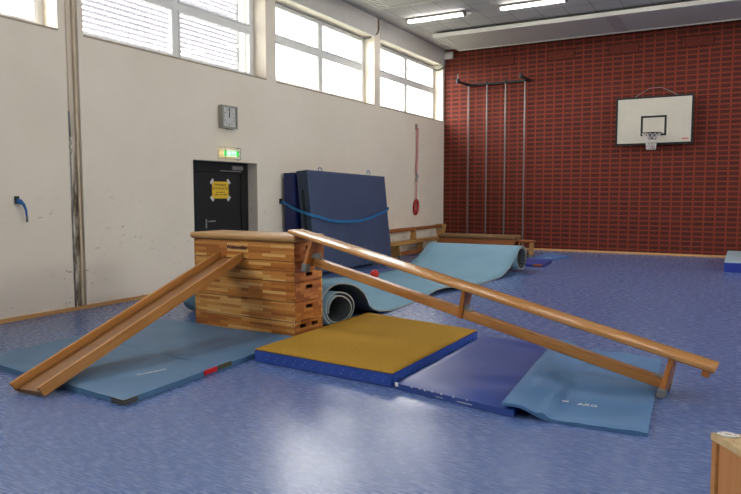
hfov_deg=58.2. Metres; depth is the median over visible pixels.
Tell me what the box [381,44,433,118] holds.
window
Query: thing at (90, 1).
window blind
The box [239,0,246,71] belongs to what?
pier
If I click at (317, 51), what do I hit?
window
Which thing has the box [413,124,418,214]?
ring
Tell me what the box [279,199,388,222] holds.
strap
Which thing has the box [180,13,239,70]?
window blind
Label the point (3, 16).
trim
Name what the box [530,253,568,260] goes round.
mat
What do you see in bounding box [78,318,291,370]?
mat
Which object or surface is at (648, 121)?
basketball backboard
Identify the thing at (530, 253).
bench
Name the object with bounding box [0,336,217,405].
mat
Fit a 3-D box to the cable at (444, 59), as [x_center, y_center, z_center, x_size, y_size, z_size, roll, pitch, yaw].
[2.003,-5.317,19.467,0.415,0.345,0.073,-1,5,-10]
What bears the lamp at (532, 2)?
attached to the ceiling
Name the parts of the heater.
vent plate, heating panel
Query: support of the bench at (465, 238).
on the floor
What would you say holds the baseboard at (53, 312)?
attached to the wall at (144, 118)
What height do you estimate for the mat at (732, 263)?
0.205 m
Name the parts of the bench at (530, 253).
seat, leg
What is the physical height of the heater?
0.160 m
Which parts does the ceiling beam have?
vent plate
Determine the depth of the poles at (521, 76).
18.85 m
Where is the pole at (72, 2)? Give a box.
[71,0,83,304]
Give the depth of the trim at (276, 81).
14.03 m
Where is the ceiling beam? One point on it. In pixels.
(696, 12)
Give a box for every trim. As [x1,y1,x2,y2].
[0,15,57,29]
[83,35,266,79]
[276,81,374,105]
[289,0,375,36]
[380,20,444,65]
[381,106,442,121]
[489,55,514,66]
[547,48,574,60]
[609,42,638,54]
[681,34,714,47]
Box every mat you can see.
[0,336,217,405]
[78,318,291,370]
[184,242,526,324]
[255,312,476,387]
[284,173,301,231]
[296,167,390,272]
[395,336,581,417]
[502,339,661,436]
[525,258,551,266]
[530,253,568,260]
[724,251,740,272]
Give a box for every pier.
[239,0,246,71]
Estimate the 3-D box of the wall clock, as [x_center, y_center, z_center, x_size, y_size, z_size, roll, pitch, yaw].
[-2.443,-2.224,11.434,0.100,0.396,0.384,3,5,29]
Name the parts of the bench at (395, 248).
leg, seat, leg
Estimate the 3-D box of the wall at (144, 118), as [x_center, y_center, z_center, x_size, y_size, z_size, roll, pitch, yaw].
[-4.581,-1.961,8.089,0.360,5.770,27.087,3,5,29]
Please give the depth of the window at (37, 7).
8.62 m
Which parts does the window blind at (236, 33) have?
guide rail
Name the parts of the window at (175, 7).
sash, sash, sash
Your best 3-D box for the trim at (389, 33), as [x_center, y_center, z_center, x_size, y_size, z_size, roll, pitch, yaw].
[1.208,-5.407,17.840,0.045,0.460,3.985,3,5,29]
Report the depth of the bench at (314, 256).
5.86 m
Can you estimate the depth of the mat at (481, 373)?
5.57 m
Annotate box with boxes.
[190,230,324,335]
[444,51,452,59]
[710,432,740,493]
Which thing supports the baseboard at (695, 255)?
attached to the wall at (583, 191)
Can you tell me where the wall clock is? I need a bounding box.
[218,104,237,129]
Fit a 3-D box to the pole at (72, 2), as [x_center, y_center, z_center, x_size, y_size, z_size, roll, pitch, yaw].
[-3.945,-2.054,8.899,0.036,5.715,0.044,3,5,29]
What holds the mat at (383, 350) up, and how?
on the floor
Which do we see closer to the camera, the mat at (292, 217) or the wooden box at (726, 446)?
the wooden box at (726, 446)
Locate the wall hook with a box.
[14,196,28,221]
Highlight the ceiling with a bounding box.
[341,0,695,49]
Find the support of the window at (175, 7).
in the wall at (144, 118)
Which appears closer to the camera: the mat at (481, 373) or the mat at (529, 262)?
the mat at (481, 373)
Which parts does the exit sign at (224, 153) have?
sign panel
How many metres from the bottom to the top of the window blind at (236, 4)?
0.369 m
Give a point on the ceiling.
(479, 13)
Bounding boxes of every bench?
[287,229,718,398]
[389,224,445,244]
[391,238,438,257]
[439,233,520,245]
[520,240,535,256]
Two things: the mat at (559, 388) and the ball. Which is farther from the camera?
the ball
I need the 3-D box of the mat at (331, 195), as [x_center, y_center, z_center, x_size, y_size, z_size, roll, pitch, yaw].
[-0.464,-0.613,14.065,0.456,2.073,3.126,3,5,29]
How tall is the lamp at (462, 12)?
0.105 m
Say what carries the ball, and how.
on the mat at (477, 264)
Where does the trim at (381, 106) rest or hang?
attached to the wall at (144, 118)
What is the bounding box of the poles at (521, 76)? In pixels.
[456,73,530,245]
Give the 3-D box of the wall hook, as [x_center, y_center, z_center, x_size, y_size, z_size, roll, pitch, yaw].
[-4.309,-0.466,8.213,0.146,0.320,0.072,-2,5,-21]
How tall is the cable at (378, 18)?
0.522 m
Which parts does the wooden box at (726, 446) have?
corner post, oval plate, panel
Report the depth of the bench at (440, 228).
17.35 m
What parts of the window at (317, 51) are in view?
sash, sash, opener rod, sash, sash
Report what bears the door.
in the wall at (144, 118)
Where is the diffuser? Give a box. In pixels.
[408,13,462,22]
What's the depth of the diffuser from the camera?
15.63 m
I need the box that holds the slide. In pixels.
[9,251,242,395]
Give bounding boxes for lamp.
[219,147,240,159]
[406,10,465,23]
[498,0,566,10]
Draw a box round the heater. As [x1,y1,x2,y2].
[362,0,440,9]
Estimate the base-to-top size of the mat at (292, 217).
1.977 m
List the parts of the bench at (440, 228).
leg, seat, leg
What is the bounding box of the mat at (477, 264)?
[184,242,526,324]
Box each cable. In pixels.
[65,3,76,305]
[361,18,379,39]
[432,59,445,70]
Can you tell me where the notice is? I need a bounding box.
[210,178,230,200]
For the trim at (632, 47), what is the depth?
17.16 m
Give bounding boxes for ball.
[370,270,378,276]
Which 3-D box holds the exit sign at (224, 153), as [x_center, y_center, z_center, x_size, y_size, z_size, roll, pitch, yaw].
[-2.419,-1.612,11.487,0.139,0.210,0.498,3,5,29]
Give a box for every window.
[0,0,42,24]
[83,0,253,75]
[275,1,363,101]
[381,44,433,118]
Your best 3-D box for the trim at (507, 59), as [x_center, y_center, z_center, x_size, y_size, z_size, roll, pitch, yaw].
[3.696,-5.245,18.749,0.740,0.270,0.024,3,5,29]
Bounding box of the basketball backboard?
[615,87,694,149]
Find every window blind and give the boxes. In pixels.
[82,0,169,53]
[180,0,238,20]
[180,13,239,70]
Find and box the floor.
[0,250,740,493]
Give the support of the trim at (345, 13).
attached to the wall at (144, 118)
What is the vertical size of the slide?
0.904 m
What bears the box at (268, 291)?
on the floor
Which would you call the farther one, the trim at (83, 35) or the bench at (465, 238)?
the bench at (465, 238)
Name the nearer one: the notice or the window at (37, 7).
the window at (37, 7)
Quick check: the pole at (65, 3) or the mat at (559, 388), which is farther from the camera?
the pole at (65, 3)
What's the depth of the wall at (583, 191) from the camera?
17.66 m
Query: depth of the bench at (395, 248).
16.79 m
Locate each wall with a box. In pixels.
[0,0,443,318]
[443,20,740,255]
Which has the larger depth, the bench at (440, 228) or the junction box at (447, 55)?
the junction box at (447, 55)
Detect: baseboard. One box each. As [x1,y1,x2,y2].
[0,249,414,323]
[525,248,725,257]
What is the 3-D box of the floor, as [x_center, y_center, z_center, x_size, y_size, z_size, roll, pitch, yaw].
[2.287,1.301,4.676,16.000,0.200,27.387,3,5,29]
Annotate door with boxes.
[193,160,248,264]
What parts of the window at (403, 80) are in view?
sash, sash, opener rod, sash, sash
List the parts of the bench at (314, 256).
leg, angle plate, leg, angle plate, angle plate, leg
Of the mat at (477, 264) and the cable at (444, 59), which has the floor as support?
the mat at (477, 264)
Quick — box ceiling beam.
[432,0,740,50]

